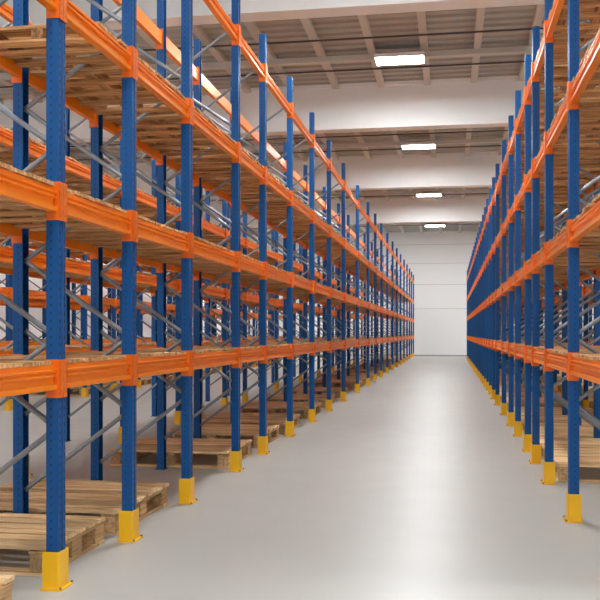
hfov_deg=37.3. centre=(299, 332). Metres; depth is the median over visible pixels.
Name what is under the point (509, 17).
ceiling
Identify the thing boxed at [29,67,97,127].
crossbar
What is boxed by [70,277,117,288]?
crossbar
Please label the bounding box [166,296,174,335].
frame
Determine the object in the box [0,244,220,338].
wall
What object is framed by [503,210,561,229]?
wooden deck
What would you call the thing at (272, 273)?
crossbar
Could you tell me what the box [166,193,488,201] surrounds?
trim
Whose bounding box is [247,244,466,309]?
trim
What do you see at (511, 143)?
crossbar
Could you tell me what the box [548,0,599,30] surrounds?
wooden deck
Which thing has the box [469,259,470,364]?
frame
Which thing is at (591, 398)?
wooden pallet
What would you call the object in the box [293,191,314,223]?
crossbar
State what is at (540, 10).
ceiling beam
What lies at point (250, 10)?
ceiling beam
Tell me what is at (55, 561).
frame
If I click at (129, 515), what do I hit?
frame
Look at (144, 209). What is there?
wooden deck
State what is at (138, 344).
wooden deck
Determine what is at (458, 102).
ceiling beam
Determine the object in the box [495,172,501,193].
crossbar
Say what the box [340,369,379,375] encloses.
wooden pallet
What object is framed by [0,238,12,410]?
frame
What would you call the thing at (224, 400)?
frame
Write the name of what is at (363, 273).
wooden deck
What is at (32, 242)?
frame
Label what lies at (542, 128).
wooden deck
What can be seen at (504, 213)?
frame
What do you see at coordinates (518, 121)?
crossbar
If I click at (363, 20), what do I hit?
trim
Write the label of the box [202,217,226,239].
crossbar
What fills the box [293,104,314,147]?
crossbar
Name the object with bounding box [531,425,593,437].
wooden pallet
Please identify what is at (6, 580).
wooden pallet
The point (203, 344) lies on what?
crossbar
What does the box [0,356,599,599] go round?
floor
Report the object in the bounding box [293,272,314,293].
crossbar
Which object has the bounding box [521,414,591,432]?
wooden pallet
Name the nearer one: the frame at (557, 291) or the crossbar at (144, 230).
the crossbar at (144, 230)
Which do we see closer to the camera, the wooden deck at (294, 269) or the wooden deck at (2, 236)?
the wooden deck at (2, 236)
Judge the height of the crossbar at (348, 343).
0.240 m
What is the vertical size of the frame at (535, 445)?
5.350 m
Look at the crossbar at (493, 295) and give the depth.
21.39 m
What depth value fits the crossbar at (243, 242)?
20.41 m
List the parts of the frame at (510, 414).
upright post, upright post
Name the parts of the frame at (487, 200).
upright post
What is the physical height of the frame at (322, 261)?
5.480 m
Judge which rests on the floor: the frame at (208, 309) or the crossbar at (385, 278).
the frame at (208, 309)
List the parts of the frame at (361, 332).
upright post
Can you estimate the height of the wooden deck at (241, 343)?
0.122 m
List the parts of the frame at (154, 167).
upright post, upright post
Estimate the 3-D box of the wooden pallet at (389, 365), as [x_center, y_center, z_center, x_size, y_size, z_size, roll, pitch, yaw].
[3.400,1.498,40.106,1.475,0.203,1.500,0,0,10]
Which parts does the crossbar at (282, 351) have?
rail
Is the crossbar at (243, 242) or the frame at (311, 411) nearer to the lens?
the frame at (311, 411)
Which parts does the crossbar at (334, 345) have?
rail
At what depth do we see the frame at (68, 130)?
13.11 m
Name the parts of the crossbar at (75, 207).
rail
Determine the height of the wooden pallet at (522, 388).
0.203 m
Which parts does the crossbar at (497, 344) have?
rail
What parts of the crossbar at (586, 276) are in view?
rail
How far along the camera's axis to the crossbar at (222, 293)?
18.12 m
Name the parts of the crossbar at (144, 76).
rail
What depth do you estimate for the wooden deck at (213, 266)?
11.10 m
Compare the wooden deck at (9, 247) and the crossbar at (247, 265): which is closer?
the wooden deck at (9, 247)
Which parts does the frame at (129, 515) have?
upright post, upright post, plate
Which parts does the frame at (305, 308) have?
upright post, upright post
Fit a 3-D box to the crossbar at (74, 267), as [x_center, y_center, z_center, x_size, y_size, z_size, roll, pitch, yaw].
[-2.826,-0.825,11.464,0.091,0.240,3.124,0,0,10]
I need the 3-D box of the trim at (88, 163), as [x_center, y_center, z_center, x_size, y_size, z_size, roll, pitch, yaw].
[-9.734,-6.934,30.035,0.170,0.129,68.000,0,0,10]
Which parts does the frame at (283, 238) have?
upright post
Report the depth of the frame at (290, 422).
13.77 m
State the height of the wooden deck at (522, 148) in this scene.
0.123 m
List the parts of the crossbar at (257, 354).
rail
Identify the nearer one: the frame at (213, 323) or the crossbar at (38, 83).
the crossbar at (38, 83)
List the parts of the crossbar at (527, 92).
rail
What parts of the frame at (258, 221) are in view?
upright post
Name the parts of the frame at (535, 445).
upright post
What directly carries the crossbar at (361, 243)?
attached to the frame at (381, 224)
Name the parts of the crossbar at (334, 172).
rail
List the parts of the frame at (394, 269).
upright post, upright post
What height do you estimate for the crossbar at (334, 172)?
0.240 m
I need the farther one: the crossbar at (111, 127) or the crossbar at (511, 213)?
the crossbar at (511, 213)
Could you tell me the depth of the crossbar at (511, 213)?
15.00 m
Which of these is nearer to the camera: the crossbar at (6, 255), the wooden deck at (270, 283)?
the crossbar at (6, 255)
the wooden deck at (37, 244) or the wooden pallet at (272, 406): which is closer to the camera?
the wooden pallet at (272, 406)
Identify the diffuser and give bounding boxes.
[376,56,423,64]
[402,145,434,148]
[417,194,440,196]
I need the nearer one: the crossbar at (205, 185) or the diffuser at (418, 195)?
the crossbar at (205, 185)
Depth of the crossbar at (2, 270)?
12.00 m
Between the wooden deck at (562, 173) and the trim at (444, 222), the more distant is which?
the trim at (444, 222)
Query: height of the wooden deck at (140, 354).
0.122 m
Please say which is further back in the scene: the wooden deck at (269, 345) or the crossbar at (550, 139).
the wooden deck at (269, 345)
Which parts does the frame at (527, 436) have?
upright post, upright post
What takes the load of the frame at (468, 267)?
on the floor
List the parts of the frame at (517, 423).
upright post, upright post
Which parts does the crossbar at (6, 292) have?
rail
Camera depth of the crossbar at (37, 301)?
26.81 m
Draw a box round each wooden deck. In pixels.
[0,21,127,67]
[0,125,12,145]
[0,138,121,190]
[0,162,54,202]
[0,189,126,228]
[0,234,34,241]
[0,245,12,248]
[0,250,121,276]
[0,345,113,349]
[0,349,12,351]
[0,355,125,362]
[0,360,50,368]
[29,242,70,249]
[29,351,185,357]
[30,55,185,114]
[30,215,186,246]
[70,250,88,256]
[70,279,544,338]
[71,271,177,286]
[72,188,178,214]
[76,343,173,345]
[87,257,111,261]
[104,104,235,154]
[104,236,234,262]
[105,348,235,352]
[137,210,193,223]
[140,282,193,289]
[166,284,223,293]
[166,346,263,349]
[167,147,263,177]
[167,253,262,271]
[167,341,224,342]
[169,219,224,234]
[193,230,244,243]
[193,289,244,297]
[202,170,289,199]
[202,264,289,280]
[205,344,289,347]
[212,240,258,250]
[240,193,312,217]
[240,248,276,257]
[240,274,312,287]
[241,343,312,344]
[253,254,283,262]
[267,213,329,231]
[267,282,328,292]
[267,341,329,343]
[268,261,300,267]
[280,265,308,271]
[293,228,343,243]
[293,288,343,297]
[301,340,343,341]
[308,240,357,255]
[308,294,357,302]
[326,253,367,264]
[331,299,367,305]
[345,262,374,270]
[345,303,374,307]
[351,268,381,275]
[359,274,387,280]
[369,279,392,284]
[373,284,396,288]
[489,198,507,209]
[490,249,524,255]
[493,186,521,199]
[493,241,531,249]
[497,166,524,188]
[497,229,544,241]
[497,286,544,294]
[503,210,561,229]
[504,143,531,168]
[504,280,561,289]
[510,121,544,147]
[510,196,567,215]
[510,274,567,283]
[517,177,589,202]
[517,264,592,278]
[517,344,592,346]
[518,89,565,125]
[526,65,598,94]
[526,259,599,270]
[527,162,599,182]
[527,346,599,347]
[534,23,597,71]
[534,135,599,167]
[534,247,599,263]
[534,347,599,350]
[547,85,599,142]
[547,349,599,354]
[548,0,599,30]
[548,226,599,253]
[571,27,599,94]
[571,354,599,360]
[573,194,599,233]
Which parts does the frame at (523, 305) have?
upright post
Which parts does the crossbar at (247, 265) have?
rail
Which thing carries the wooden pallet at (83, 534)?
on the floor
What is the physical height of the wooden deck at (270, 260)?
0.123 m
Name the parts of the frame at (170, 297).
upright post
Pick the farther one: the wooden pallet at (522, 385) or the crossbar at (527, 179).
the wooden pallet at (522, 385)
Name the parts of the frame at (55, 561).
upright post, plate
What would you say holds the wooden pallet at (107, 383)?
on the floor
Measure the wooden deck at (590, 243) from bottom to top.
0.123 m
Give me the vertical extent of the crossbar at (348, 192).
0.240 m
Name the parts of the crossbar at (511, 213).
rail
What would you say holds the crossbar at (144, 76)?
attached to the frame at (129, 515)
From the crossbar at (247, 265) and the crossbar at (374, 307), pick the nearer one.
the crossbar at (247, 265)
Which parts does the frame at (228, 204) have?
upright post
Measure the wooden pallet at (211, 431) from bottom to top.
0.202 m
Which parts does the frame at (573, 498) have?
plate, upright post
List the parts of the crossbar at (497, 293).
rail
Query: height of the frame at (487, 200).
5.350 m
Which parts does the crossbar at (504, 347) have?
rail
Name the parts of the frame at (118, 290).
upright post, upright post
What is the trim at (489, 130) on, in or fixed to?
attached to the wall at (36, 313)
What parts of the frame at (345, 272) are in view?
upright post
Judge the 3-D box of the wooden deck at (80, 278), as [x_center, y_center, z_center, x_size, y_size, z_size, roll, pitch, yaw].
[-2.794,-0.877,14.395,0.959,0.122,2.510,0,0,10]
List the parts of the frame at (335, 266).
upright post, upright post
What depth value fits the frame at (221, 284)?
35.67 m
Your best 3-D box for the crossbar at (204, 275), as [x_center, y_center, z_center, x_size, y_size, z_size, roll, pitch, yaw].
[-1.218,-0.825,12.973,0.091,0.240,2.018,0,0,10]
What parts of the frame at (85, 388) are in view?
upright post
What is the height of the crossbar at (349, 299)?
0.240 m
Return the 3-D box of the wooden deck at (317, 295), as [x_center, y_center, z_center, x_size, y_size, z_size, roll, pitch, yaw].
[0.358,-0.877,19.594,0.956,0.123,2.373,0,0,10]
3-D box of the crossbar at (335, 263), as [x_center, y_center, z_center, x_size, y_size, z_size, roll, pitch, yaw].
[0.907,-2.085,25.587,0.091,0.240,3.098,0,0,10]
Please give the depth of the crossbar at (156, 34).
10.00 m
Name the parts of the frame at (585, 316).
upright post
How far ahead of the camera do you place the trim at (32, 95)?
32.19 m
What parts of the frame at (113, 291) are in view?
upright post, upright post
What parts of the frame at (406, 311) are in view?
upright post, upright post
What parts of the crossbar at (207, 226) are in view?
rail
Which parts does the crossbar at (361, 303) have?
rail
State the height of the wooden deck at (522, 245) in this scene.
0.123 m
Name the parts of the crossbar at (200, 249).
rail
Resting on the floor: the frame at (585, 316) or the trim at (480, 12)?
the frame at (585, 316)
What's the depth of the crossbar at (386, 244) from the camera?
34.37 m
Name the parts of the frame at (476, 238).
upright post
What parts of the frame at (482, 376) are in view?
upright post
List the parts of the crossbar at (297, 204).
rail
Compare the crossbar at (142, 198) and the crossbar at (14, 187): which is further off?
the crossbar at (142, 198)
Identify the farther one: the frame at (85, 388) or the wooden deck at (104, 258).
the wooden deck at (104, 258)
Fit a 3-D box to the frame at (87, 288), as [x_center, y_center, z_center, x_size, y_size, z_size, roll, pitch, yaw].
[-6.987,-1.140,29.167,1.035,5.480,0.196,0,0,10]
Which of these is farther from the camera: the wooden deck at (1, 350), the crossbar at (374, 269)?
the crossbar at (374, 269)
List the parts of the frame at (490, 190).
upright post, upright post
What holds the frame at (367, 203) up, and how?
on the floor
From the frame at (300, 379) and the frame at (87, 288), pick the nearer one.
the frame at (300, 379)
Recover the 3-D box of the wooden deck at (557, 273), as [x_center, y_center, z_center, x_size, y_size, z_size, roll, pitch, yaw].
[3.674,-0.897,12.844,0.961,0.123,1.645,0,0,10]
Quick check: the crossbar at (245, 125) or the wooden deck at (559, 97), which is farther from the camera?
the crossbar at (245, 125)
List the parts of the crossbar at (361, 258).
rail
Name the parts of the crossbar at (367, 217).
rail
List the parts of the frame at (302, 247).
upright post, upright post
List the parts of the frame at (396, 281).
upright post, upright post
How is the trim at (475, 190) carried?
attached to the wall at (36, 313)
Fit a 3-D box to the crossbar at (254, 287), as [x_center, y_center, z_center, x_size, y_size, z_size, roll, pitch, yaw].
[-0.865,-0.825,15.073,0.091,0.240,2.228,0,0,10]
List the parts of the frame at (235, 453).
upright post, upright post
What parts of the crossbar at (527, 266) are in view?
rail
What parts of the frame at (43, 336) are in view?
upright post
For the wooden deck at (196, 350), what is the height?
0.123 m
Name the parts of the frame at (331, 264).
upright post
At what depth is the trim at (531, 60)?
23.07 m
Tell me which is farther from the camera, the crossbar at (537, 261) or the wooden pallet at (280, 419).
the wooden pallet at (280, 419)
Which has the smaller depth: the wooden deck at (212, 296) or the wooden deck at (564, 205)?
the wooden deck at (564, 205)
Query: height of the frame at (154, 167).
5.480 m
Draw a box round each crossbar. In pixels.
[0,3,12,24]
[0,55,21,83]
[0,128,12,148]
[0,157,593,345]
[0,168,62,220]
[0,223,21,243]
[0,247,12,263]
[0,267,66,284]
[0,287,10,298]
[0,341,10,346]
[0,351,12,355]
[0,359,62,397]
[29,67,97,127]
[29,141,121,197]
[29,228,97,258]
[29,253,121,284]
[29,347,121,353]
[36,0,62,20]
[63,0,134,78]
[63,183,134,241]
[63,354,134,396]
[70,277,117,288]
[103,115,162,165]
[103,247,162,272]
[112,0,162,49]
[135,48,191,124]
[135,211,191,257]
[135,350,191,384]
[137,190,180,220]
[137,273,180,292]
[137,344,180,348]
[166,37,198,85]
[166,155,198,186]
[166,263,198,280]
[192,100,239,162]
[192,233,239,271]
[192,347,239,375]
[202,74,230,119]
[202,180,230,206]
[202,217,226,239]
[202,273,230,287]
[202,283,226,299]
[202,341,225,345]
[203,0,239,45]
[227,229,246,247]
[227,288,246,302]
[240,26,266,82]
[240,114,258,143]
[240,143,266,184]
[240,202,258,219]
[240,252,266,279]
[240,282,258,290]
[240,345,266,367]
[247,238,258,251]
[247,292,258,302]
[267,66,292,117]
[267,142,286,171]
[267,168,292,205]
[267,220,286,237]
[267,262,292,286]
[267,289,286,298]
[267,344,292,362]
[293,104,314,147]
[293,169,306,190]
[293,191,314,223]
[293,236,306,248]
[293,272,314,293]
[293,295,306,302]
[293,342,314,358]
[307,184,324,209]
[307,244,324,259]
[307,298,324,306]
[315,141,330,170]
[315,215,330,236]
[315,284,330,298]
[315,341,330,352]
[326,204,339,223]
[326,257,339,267]
[331,159,345,189]
[331,226,345,248]
[331,287,345,302]
[331,340,345,352]
[345,185,358,208]
[346,242,358,259]
[346,295,358,306]
[346,339,358,347]
[350,229,355,240]
[359,200,369,222]
[359,238,364,248]
[359,251,369,267]
[359,298,369,309]
[359,338,369,347]
[369,219,376,232]
[370,263,376,273]
[370,304,376,311]
[370,338,376,344]
[377,229,382,240]
[377,269,382,278]
[377,306,382,312]
[383,238,388,248]
[383,275,388,282]
[486,207,488,222]
[486,251,488,264]
[488,197,491,214]
[488,246,491,259]
[488,339,491,349]
[491,191,494,204]
[491,243,494,253]
[491,293,494,302]
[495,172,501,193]
[495,231,501,247]
[495,288,500,299]
[495,340,500,350]
[501,150,507,175]
[501,216,507,235]
[501,282,507,295]
[501,341,507,353]
[508,120,514,154]
[508,196,514,222]
[508,271,514,290]
[508,343,514,358]
[515,99,524,133]
[515,184,524,209]
[515,268,524,285]
[515,344,523,358]
[524,64,531,105]
[524,160,531,192]
[524,255,531,278]
[524,345,531,365]
[532,35,544,81]
[532,144,544,177]
[532,250,543,273]
[532,346,543,365]
[544,0,564,44]
[544,97,567,154]
[544,230,567,264]
[544,348,566,372]
[554,286,561,292]
[567,30,599,110]
[567,200,599,247]
[567,352,599,384]
[579,184,593,208]
[579,270,593,285]
[583,285,593,297]
[595,268,599,277]
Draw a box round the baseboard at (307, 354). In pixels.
[307,354,501,355]
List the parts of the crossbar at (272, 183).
rail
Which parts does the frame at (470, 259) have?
upright post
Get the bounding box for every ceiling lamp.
[374,51,424,65]
[401,142,435,149]
[416,192,441,196]
[425,224,444,226]
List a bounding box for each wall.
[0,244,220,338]
[247,231,561,354]
[582,278,593,338]
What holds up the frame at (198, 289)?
on the floor
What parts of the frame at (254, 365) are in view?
upright post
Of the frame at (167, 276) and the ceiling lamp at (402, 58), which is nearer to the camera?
the ceiling lamp at (402, 58)
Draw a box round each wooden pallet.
[0,479,168,535]
[0,513,104,576]
[0,574,14,599]
[31,385,106,395]
[73,381,119,390]
[110,437,251,468]
[141,375,172,382]
[141,378,151,385]
[166,423,278,447]
[202,412,299,434]
[240,401,320,418]
[258,394,334,407]
[281,387,347,398]
[307,379,362,389]
[318,376,365,384]
[331,372,373,380]
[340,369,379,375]
[350,366,385,372]
[359,363,390,368]
[369,361,395,366]
[373,359,399,363]
[500,380,543,383]
[500,384,544,386]
[500,387,558,391]
[500,391,561,404]
[506,397,561,411]
[514,407,593,415]
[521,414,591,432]
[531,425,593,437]
[540,437,599,459]
[544,448,599,482]
[558,383,593,391]
[581,396,593,408]
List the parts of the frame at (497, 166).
upright post, upright post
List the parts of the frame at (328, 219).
upright post, upright post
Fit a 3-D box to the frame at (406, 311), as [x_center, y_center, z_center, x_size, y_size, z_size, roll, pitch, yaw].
[5.751,-1.180,51.497,1.035,5.560,0.196,0,0,10]
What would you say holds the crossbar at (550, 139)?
attached to the frame at (573, 498)
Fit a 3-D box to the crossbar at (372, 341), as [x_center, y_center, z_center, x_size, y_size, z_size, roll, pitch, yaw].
[2.287,0.285,28.263,0.091,0.240,2.626,0,0,10]
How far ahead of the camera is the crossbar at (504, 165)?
16.92 m
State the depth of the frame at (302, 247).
34.37 m
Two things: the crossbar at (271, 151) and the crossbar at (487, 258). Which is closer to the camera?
the crossbar at (271, 151)
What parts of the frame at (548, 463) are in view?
upright post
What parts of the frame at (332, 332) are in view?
upright post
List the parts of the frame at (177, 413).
upright post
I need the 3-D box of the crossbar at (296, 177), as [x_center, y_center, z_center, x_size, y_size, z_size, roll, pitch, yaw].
[-0.090,-3.445,19.670,0.091,0.240,2.517,0,0,10]
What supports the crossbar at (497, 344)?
attached to the frame at (504, 213)
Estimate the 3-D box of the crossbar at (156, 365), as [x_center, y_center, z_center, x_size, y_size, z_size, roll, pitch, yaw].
[-1.188,0.285,7.650,0.091,0.240,1.528,0,0,10]
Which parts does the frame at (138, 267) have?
upright post, upright post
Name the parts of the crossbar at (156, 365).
rail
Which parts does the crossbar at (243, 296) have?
rail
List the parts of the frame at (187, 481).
upright post, upright post, plate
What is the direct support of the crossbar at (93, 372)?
attached to the frame at (55, 561)
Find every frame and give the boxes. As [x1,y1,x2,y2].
[0,0,73,591]
[0,22,32,476]
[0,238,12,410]
[12,242,45,398]
[13,0,142,542]
[29,251,45,338]
[65,105,121,442]
[70,254,88,396]
[70,257,75,337]
[76,288,90,336]
[81,265,117,391]
[91,0,197,504]
[108,266,141,387]
[117,266,142,336]
[137,154,180,424]
[151,159,204,417]
[151,271,174,337]
[155,0,243,471]
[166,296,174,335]
[167,276,172,336]
[169,275,193,377]
[193,187,228,408]
[193,281,210,370]
[193,285,211,335]
[194,33,269,454]
[203,284,221,371]
[205,191,247,401]
[212,286,220,336]
[215,286,220,335]
[227,202,258,395]
[230,77,295,436]
[240,290,255,366]
[240,291,241,333]
[242,294,257,335]
[247,218,278,390]
[255,296,270,363]
[257,221,283,386]
[267,112,316,421]
[268,296,282,335]
[271,229,302,382]
[282,238,308,379]
[284,140,332,410]
[293,243,320,376]
[302,247,326,374]
[303,163,346,401]
[315,257,334,371]
[320,261,340,369]
[323,185,360,392]
[331,264,350,366]
[331,272,345,367]
[335,266,354,364]
[337,202,370,385]
[346,277,362,362]
[347,214,376,380]
[355,223,382,376]
[363,233,388,372]
[371,241,393,369]
[377,248,397,366]
[383,254,401,364]
[388,260,405,362]
[391,264,407,360]
[394,269,410,358]
[398,272,411,357]
[399,275,414,356]
[467,269,467,359]
[468,267,468,357]
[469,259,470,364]
[469,262,469,362]
[470,256,471,365]
[472,250,472,368]
[473,246,473,369]
[474,242,475,371]
[475,238,500,373]
[476,233,501,375]
[478,227,506,377]
[479,221,507,380]
[481,215,507,383]
[483,207,514,386]
[486,199,521,389]
[487,189,524,394]
[490,177,531,399]
[494,164,540,404]
[500,140,544,414]
[506,115,567,425]
[512,90,580,436]
[521,54,599,451]
[522,305,544,371]
[528,26,599,463]
[540,0,599,484]
[541,296,561,382]
[554,195,591,390]
[557,211,581,382]
[557,291,558,373]
[563,0,599,522]
[583,199,593,407]
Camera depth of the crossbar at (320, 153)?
17.32 m
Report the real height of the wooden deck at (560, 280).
0.123 m
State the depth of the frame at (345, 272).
40.24 m
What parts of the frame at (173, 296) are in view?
upright post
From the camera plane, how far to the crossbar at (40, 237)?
8.00 m
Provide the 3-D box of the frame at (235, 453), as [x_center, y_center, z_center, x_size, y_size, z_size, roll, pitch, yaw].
[-1.175,-1.180,10.406,1.035,5.560,0.196,0,0,10]
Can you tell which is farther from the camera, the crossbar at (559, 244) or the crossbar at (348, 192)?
the crossbar at (348, 192)
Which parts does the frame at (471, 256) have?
upright post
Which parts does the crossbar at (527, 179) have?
rail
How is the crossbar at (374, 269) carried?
attached to the frame at (367, 203)
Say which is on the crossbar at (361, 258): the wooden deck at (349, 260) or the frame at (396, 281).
the wooden deck at (349, 260)
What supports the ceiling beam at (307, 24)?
attached to the wall at (440, 328)
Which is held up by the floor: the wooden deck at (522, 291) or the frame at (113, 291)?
the frame at (113, 291)
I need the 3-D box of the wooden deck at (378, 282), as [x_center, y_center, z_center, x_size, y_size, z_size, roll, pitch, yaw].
[3.290,-2.138,36.970,0.965,0.123,3.152,0,0,10]
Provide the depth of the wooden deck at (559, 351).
8.68 m
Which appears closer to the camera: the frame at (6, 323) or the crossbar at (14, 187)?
the crossbar at (14, 187)
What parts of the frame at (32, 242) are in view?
upright post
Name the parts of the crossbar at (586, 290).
rail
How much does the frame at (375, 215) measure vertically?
5.560 m
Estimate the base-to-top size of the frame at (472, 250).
5.350 m
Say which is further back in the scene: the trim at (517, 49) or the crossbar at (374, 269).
the crossbar at (374, 269)
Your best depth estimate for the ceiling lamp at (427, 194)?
42.53 m
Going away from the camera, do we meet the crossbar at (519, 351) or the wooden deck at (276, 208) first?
the crossbar at (519, 351)
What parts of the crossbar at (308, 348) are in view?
rail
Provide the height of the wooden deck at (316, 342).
0.123 m
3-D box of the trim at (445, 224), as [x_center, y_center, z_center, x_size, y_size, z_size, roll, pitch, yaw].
[6.260,-6.840,56.698,23.500,0.038,0.044,0,0,10]
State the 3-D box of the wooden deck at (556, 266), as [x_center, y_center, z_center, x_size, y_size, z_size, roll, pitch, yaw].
[3.432,-0.897,11.413,0.958,0.123,0.959,0,0,10]
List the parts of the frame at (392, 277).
upright post, upright post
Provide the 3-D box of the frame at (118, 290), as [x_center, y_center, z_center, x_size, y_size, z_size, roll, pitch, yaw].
[-6.322,-1.140,33.111,1.035,5.480,0.196,0,0,10]
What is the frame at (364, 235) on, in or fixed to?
on the floor
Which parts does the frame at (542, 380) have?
upright post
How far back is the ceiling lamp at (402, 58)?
21.46 m
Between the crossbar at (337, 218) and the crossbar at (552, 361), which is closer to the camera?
the crossbar at (552, 361)
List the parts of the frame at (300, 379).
upright post, upright post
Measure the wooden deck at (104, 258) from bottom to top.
0.123 m
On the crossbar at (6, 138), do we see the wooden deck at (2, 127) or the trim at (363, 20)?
the wooden deck at (2, 127)
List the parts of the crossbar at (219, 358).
rail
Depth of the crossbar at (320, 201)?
23.00 m
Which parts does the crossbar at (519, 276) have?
rail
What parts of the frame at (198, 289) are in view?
upright post, upright post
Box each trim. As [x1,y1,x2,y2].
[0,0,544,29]
[0,46,531,79]
[0,60,531,87]
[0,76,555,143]
[0,80,278,235]
[0,99,247,230]
[43,144,242,236]
[70,130,507,146]
[70,138,507,157]
[77,145,507,160]
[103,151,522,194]
[137,28,346,233]
[142,27,543,50]
[166,189,488,200]
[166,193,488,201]
[193,25,365,233]
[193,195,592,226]
[241,222,479,227]
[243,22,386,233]
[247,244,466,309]
[251,224,470,228]
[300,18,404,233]
[357,15,422,233]
[417,11,441,232]
[458,8,484,232]
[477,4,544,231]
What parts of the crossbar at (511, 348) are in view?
rail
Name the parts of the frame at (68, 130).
upright post, upright post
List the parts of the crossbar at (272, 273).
rail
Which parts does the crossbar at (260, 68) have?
rail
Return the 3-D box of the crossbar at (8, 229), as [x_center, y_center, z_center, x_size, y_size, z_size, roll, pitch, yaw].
[-2.325,-0.825,6.404,0.091,0.240,1.295,0,0,10]
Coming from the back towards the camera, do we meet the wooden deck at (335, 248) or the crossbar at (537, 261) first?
the wooden deck at (335, 248)
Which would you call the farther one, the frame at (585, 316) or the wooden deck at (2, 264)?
the frame at (585, 316)
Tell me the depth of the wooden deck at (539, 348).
10.52 m
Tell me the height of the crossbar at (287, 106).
0.240 m
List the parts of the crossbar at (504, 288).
rail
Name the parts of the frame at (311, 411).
upright post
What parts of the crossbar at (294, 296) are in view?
rail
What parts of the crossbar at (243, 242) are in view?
rail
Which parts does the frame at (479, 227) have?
upright post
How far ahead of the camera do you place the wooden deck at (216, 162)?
11.10 m
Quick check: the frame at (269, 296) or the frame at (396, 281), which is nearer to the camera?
the frame at (396, 281)
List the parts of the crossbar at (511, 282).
rail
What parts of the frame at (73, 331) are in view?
upright post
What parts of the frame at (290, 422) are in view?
upright post, upright post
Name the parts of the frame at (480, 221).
upright post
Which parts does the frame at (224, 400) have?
upright post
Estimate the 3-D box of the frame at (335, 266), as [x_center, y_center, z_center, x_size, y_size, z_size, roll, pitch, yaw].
[2.247,-1.140,44.242,1.035,5.480,0.196,0,0,10]
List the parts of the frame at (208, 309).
upright post, upright post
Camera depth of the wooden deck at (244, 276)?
12.63 m
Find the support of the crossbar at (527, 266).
attached to the frame at (535, 445)
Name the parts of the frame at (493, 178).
upright post, upright post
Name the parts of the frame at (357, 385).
upright post, upright post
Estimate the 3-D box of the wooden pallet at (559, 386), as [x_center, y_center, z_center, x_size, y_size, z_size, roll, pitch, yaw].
[7.751,1.498,24.295,1.475,0.203,1.420,0,0,9]
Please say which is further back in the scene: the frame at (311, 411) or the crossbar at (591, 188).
the frame at (311, 411)
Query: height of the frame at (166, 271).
5.480 m
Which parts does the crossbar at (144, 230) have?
rail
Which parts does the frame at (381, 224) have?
upright post, upright post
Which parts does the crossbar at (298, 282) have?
rail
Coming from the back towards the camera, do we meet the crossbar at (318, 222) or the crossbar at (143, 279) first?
the crossbar at (318, 222)
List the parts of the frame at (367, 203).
upright post, upright post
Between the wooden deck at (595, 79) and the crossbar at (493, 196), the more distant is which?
the crossbar at (493, 196)
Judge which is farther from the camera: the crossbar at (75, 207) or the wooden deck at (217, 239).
the wooden deck at (217, 239)
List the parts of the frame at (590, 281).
upright post, upright post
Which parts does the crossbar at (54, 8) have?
rail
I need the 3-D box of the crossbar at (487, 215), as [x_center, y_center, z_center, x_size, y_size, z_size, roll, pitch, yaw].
[5.097,-3.195,24.032,0.091,0.240,1.714,0,0,10]
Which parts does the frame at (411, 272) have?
upright post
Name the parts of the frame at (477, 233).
upright post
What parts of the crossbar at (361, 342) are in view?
rail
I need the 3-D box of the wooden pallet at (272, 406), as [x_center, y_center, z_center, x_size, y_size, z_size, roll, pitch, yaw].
[-0.410,1.498,17.455,1.474,0.203,1.500,0,0,10]
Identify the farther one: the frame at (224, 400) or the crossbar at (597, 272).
the frame at (224, 400)
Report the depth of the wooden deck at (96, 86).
7.68 m
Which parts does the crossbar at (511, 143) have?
rail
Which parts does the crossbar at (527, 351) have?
rail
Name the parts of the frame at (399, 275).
upright post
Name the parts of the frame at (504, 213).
upright post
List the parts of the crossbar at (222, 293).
rail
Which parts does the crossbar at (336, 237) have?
rail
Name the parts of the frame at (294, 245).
upright post, upright post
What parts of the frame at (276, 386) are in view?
upright post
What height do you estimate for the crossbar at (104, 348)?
0.240 m
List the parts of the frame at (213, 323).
upright post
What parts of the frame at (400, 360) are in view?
upright post, upright post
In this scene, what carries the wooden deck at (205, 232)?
on the crossbar at (207, 226)
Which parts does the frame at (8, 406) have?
upright post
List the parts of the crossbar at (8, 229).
rail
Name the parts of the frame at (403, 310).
upright post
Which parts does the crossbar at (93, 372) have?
rail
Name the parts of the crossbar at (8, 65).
rail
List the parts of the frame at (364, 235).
upright post, upright post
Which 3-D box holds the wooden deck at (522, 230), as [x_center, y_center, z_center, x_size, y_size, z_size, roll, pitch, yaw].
[4.628,-2.067,18.497,0.963,0.123,2.262,0,0,10]
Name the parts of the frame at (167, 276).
upright post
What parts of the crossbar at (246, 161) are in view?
rail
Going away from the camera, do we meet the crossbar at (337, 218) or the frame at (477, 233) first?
the crossbar at (337, 218)
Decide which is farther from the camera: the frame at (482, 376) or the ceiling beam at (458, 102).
the frame at (482, 376)
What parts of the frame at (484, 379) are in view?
upright post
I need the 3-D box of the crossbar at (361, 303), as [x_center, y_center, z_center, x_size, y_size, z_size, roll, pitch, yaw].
[1.810,-0.825,25.435,0.091,0.240,3.098,0,0,10]
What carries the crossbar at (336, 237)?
attached to the frame at (328, 219)
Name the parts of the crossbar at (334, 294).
rail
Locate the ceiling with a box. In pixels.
[0,5,589,234]
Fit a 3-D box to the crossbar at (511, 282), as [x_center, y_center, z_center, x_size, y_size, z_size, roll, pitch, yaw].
[3.507,-0.845,14.597,0.091,0.240,1.600,0,0,10]
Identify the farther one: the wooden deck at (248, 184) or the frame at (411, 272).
the frame at (411, 272)
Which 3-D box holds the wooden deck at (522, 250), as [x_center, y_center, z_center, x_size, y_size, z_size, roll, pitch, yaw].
[5.261,-2.067,22.260,0.959,0.123,1.570,0,0,10]
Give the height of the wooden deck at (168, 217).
0.123 m
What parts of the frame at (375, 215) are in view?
upright post, upright post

